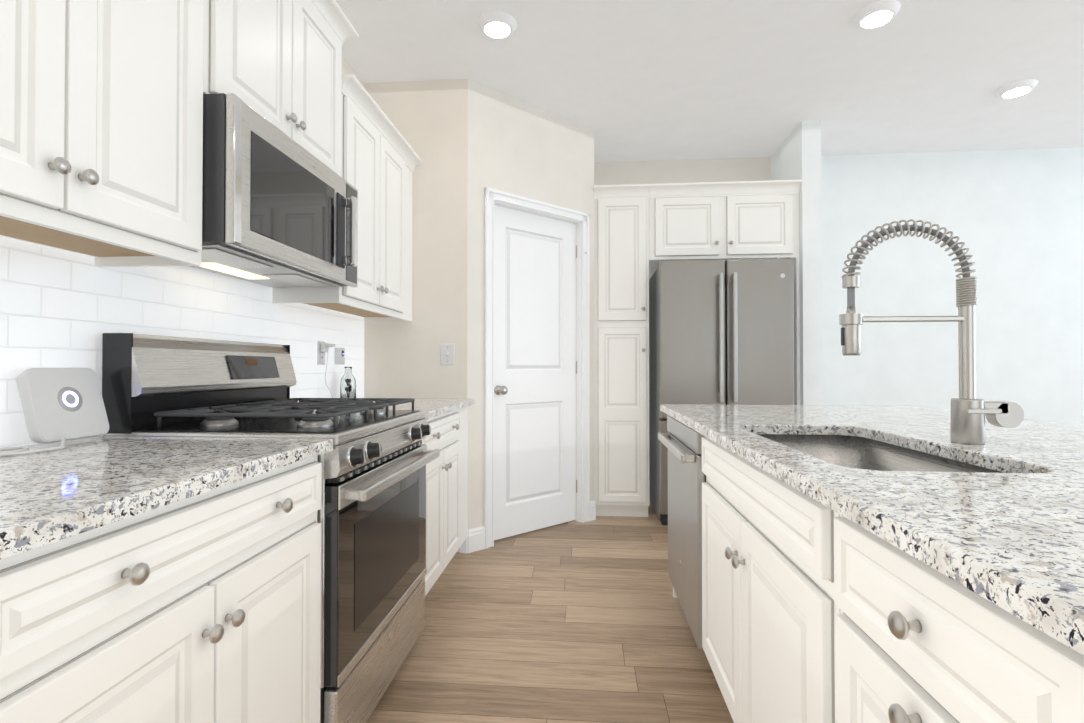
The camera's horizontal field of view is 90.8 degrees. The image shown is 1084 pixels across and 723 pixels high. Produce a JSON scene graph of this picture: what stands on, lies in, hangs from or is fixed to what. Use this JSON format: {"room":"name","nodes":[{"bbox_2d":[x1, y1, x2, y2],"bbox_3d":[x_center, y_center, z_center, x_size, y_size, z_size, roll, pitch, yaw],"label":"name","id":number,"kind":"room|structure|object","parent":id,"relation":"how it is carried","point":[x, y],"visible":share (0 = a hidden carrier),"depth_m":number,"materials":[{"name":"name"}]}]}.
{"room":"kitchen","nodes":[
{"label":"kitchen","id":0,"kind":"room"},
{"bbox_2d":[342,55,363,86],"bbox_3d":[-1.381,-0.311,0.337,0.120,2.830,8.600,0,-1,5],"label":"wall","id":1,"kind":"structure","parent":0,"point":[347,68],"depth_m":3.04,"materials":[{"name":"paint"}]},
{"bbox_2d":[0,0,203,266],"bbox_3d":[-1.093,-0.726,1.064,0.314,0.925,0.808,0,-1,5],"label":"upper cabinet","id":2,"kind":"object","parent":1,"relation":"attached to","point":[101,132],"visible":1,"depth_m":1.13,"materials":[{"name":"paint"}]},
{"bbox_2d":[0,236,363,447],"bbox_3d":[-1.252,-0.068,1.136,0.006,0.560,4.220,0,-1,5],"label":"tile backsplash","id":3,"kind":"structure","parent":1,"relation":"attached to","point":[59,308],"depth_m":1.57,"materials":[{"name":"white tile"}]},
{"bbox_2d":[317,341,335,364],"bbox_3d":[-1.083,-0.043,2.703,0.074,0.120,0.072,0,-1,5],"label":"electrical outlet plate","id":4,"kind":"object","parent":3,"relation":"attached to","point":[321,349],"visible":1,"depth_m":2.69,"materials":[{"name":"white plastic"}]},
{"bbox_2d":[325,345,332,397],"bbox_3d":[-1.072,0.066,2.722,0.039,0.295,0.107,0,-1,5],"label":"cable","id":5,"kind":"object","parent":4,"relation":"attached to","point":[325,373],"visible":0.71,"depth_m":2.68,"materials":[{"name":"white plastic"}]},
{"bbox_2d":[334,348,344,364],"bbox_3d":[-1.087,-0.029,2.878,0.036,0.090,0.060,0,-1,5],"label":"electrical outlet","id":6,"kind":"object","parent":3,"relation":"attached to","point":[339,356],"visible":1,"depth_m":2.85,"materials":[{"name":"white plastic"}]},
{"bbox_2d":[203,0,358,175],"bbox_3d":[-1.008,-1.077,1.873,0.353,0.690,0.922,0,-1,5],"label":"upper cabinet","id":7,"kind":"object","parent":1,"relation":"attached to","point":[277,63],"visible":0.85,"depth_m":1.83,"materials":[{"name":"paint"}]},
{"bbox_2d":[189,93,357,287],"bbox_3d":[-0.965,-0.520,1.863,0.436,0.416,0.800,0,-1,5],"label":"microwave","id":8,"kind":"object","parent":7,"relation":"attached to","point":[279,208],"visible":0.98,"depth_m":1.66,"materials":[{"name":"silver metal"}]},
{"bbox_2d":[272,74,421,321],"bbox_3d":[-0.936,-0.729,2.751,0.353,0.967,0.957,0,-1,5],"label":"upper cabinet","id":9,"kind":"object","parent":1,"relation":"attached to","point":[381,160],"visible":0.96,"depth_m":2.61,"materials":[{"name":"paint"}]},
{"bbox_2d":[364,79,467,551],"bbox_3d":[-0.759,-0.280,3.266,0.640,2.830,0.100,0,-1,5],"label":"wall","id":10,"kind":"structure","parent":0,"point":[428,119],"depth_m":3.21,"materials":[{"name":"paint"}]},
{"bbox_2d":[440,344,454,364],"bbox_3d":[-0.565,-0.043,3.187,0.086,0.126,0.018,0,-1,5],"label":"switch plate","id":11,"kind":"object","parent":10,"relation":"attached to","point":[447,354],"visible":1,"depth_m":3.19,"materials":[{"name":"white plastic"}]},
{"bbox_2d":[460,500,595,553],"bbox_3d":[3.757,1.071,3.513,8.400,0.135,1.400,0,-1,5],"label":"baseboard","id":12,"kind":"structure","parent":10,"relation":"attached to","point":[474,541],"depth_m":3.21,"materials":[{"name":"paint"}]},
{"bbox_2d":[467,79,594,529],"bbox_3d":[-0.064,-0.276,3.578,1.082,2.830,0.100,1,-1,-40],"label":"wall","id":13,"kind":"structure","parent":0,"point":[518,147],"depth_m":3.38,"materials":[{"name":"paint"}]},
{"bbox_2d":[484,187,589,548],"bbox_3d":[-0.038,0.039,3.584,0.895,2.200,0.120,1,-1,-40],"label":"door frame","id":14,"kind":"structure","parent":13,"relation":"attached to","point":[493,197],"depth_m":3.69,"materials":[{"name":"paint"}]},
{"bbox_2d":[494,205,586,539],"bbox_3d":[-0.018,0.068,3.587,0.788,2.117,0.114,1,-1,-40],"label":"pantry door","id":15,"kind":"structure","parent":13,"relation":"in","point":[535,373],"depth_m":3.58,"materials":[{"name":"paint"}]},
{"bbox_2d":[366,500,733,722],"bbox_3d":[3.164,1.125,-0.052,9.240,0.050,8.840,0,-1,5],"label":"floor","id":16,"kind":"structure","parent":0,"point":[573,621],"depth_m":2.15,"materials":[{"name":"brown wood"}]},
{"bbox_2d":[0,455,321,722],"bbox_3d":[-0.910,0.669,0.993,0.621,0.884,0.851,0,-1,5],"label":"base cabinet","id":17,"kind":"object","parent":16,"relation":"on","point":[205,607],"visible":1,"depth_m":0.88,"materials":[{"name":"paint"}]},
{"bbox_2d":[0,436,332,559],"bbox_3d":[-0.977,0.204,0.263,0.680,0.030,2.329,0,-1,5],"label":"countertop","id":18,"kind":"structure","parent":17,"relation":"on","point":[76,487],"depth_m":0.94,"materials":[{"name":"stone"}]},
{"bbox_2d":[0,434,65,456],"bbox_3d":[-1.162,0.184,1.097,0.138,0.028,0.363,0,-1,5],"label":"cable","id":19,"kind":"object","parent":18,"relation":"on","point":[21,450],"visible":0.98,"depth_m":1.17,"materials":[{"name":"white plastic"}]},
{"bbox_2d":[16,368,108,443],"bbox_3d":[-1.186,0.105,1.330,0.080,0.179,0.182,0,-1,5],"label":"station","id":20,"kind":"object","parent":18,"relation":"on","point":[57,403],"visible":1,"depth_m":1.30,"materials":[{"name":"white plastic"}]},
{"bbox_2d":[102,332,439,722],"bbox_3d":[-0.802,0.522,1.811,0.731,1.195,0.782,0,-1,5],"label":"range","id":21,"kind":"object","parent":16,"relation":"on","point":[371,515],"visible":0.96,"depth_m":1.59,"materials":[{"name":"silver metal"}]},
{"bbox_2d":[422,406,467,595],"bbox_3d":[-0.754,0.688,2.702,0.651,0.883,0.994,0,-1,5],"label":"base cabinet","id":22,"kind":"object","parent":16,"relation":"on","point":[446,502],"visible":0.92,"depth_m":2.61,"materials":[{"name":"paint"}]},
{"bbox_2d":[373,398,474,418],"bbox_3d":[-0.776,0.230,2.709,0.680,0.030,0.996,0,-1,5],"label":"countertop","id":23,"kind":"structure","parent":22,"relation":"on","point":[432,407],"depth_m":2.67,"materials":[{"name":"stone"}]},
{"bbox_2d":[340,367,355,397],"bbox_3d":[-1.030,0.122,2.842,0.080,0.188,0.080,0,-1,5],"label":"glass bottle","id":24,"kind":"object","parent":23,"relation":"on","point":[348,385],"visible":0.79,"depth_m":2.81,"materials":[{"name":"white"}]},
{"bbox_2d":[594,184,649,516],"bbox_3d":[0.601,-0.061,4.153,0.396,2.412,0.655,0,-1,5],"label":"pantry cabinet","id":25,"kind":"object","parent":16,"relation":"on","point":[621,346],"visible":0.96,"depth_m":3.87,"materials":[{"name":"paint"}]},
{"bbox_2d":[658,415,705,649],"bbox_3d":[0.845,0.688,2.188,0.648,0.872,0.690,0,-1,5],"label":"dishwasher","id":26,"kind":"object","parent":16,"relation":"on","point":[681,442],"visible":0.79,"depth_m":2.07,"materials":[{"name":"silver metal"}]},
{"bbox_2d":[649,257,793,525],"bbox_3d":[1.287,0.218,3.984,0.896,1.850,0.802,0,-1,5],"label":"refrigerator","id":27,"kind":"object","parent":16,"relation":"on","point":[721,331],"visible":0.62,"depth_m":3.66,"materials":[{"name":"silver metal"}]},
{"bbox_2d":[649,180,801,404],"bbox_3d":[1.323,-0.062,4.093,1.049,2.412,0.655,0,-1,5],"label":"upper cabinet","id":28,"kind":"object","parent":16,"relation":"on","point":[725,221],"visible":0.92,"depth_m":3.82,"materials":[{"name":"paint"}]},
{"bbox_2d":[702,437,808,722],"bbox_3d":[0.828,0.673,1.332,0.640,0.884,1.003,0,-1,5],"label":"base cabinet","id":29,"kind":"object","parent":16,"relation":"on","point":[755,524],"depth_m":1.27,"materials":[{"name":"paint"}]},
{"bbox_2d":[809,497,1052,722],"bbox_3d":[0.769,0.665,0.611,0.640,0.884,0.526,0,-1,5],"label":"base cabinet","id":30,"kind":"object","parent":16,"relation":"on","point":[814,611],"depth_m":0.66,"materials":[{"name":"paint"}]},
{"bbox_2d":[1053,638,1083,722],"bbox_3d":[0.721,0.659,0.026,0.640,0.884,0.731,0,-1,5],"label":"base cabinet","id":31,"kind":"object","parent":16,"relation":"on","point":[1068,664],"depth_m":0.44,"materials":[{"name":"paint"}]},
{"bbox_2d":[660,404,1083,655],"bbox_3d":[1.042,0.210,0.795,1.205,0.030,3.720,0,-1,5],"label":"countertop","id":32,"kind":"structure","parent":31,"relation":"on","point":[1010,539],"depth_m":0.81,"materials":[{"name":"stone"}]},
{"bbox_2d":[757,434,1003,472],"bbox_3d":[0.779,0.339,1.337,0.440,0.215,0.830,0,-1,5],"label":"undermount sink","id":33,"kind":"object","parent":32,"relation":"in","point":[856,452],"visible":0.06,"depth_m":1.64,"materials":[{"name":"silver metal"}]},
{"bbox_2d":[839,219,1023,443],"bbox_3d":[0.957,-0.077,1.323,0.416,0.553,0.074,0,-1,5],"label":"faucet","id":34,"kind":"object","parent":32,"relation":"on","point":[969,411],"visible":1,"depth_m":1.31,"materials":[{"name":"grey metal"}]},
{"bbox_2d":[335,0,1083,161],"bbox_3d":[3.164,-1.755,-0.021,9.240,0.050,8.840,0,-1,5],"label":"ceiling","id":35,"kind":"structure","parent":0,"point":[639,80],"depth_m":3.08,"materials":[{"name":"paint"}]},
{"bbox_2d":[477,11,516,38],"bbox_3d":[-0.225,-1.685,2.695,0.200,0.032,0.200,0,-1,5],"label":"recessed light","id":36,"kind":"object","parent":35,"relation":"in","point":[497,25],"visible":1,"depth_m":2.66,"materials":[{"name":"paint"}]},
{"bbox_2d":[853,0,900,28],"bbox_3d":[1.634,-1.686,2.613,0.200,0.032,0.200,0,-1,5],"label":"recessed light","id":37,"kind":"object","parent":35,"relation":"in","point":[876,14],"visible":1,"depth_m":2.58,"materials":[{"name":"paint"}]},
{"bbox_2d":[995,79,1037,98],"bbox_3d":[2.935,-1.678,3.309,0.200,0.032,0.200,0,-1,5],"label":"recessed light","id":38,"kind":"object","parent":35,"relation":"in","point":[1016,89],"visible":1,"depth_m":3.27,"materials":[{"name":"paint"}]},
{"bbox_2d":[770,120,822,404],"bbox_3d":[1.914,-0.271,4.055,0.130,2.830,0.650,0,-1,5],"label":"wall","id":39,"kind":"structure","parent":0,"point":[796,155],"depth_m":3.74,"materials":[{"name":"paint"}]},
{"bbox_2d":[594,147,1083,499],"bbox_3d":[3.461,-0.268,4.314,9.120,2.830,0.120,0,-1,5],"label":"wall","id":40,"kind":"structure","parent":0,"point":[1013,219],"depth_m":4.28,"materials":[{"name":"paint"}]}
]}

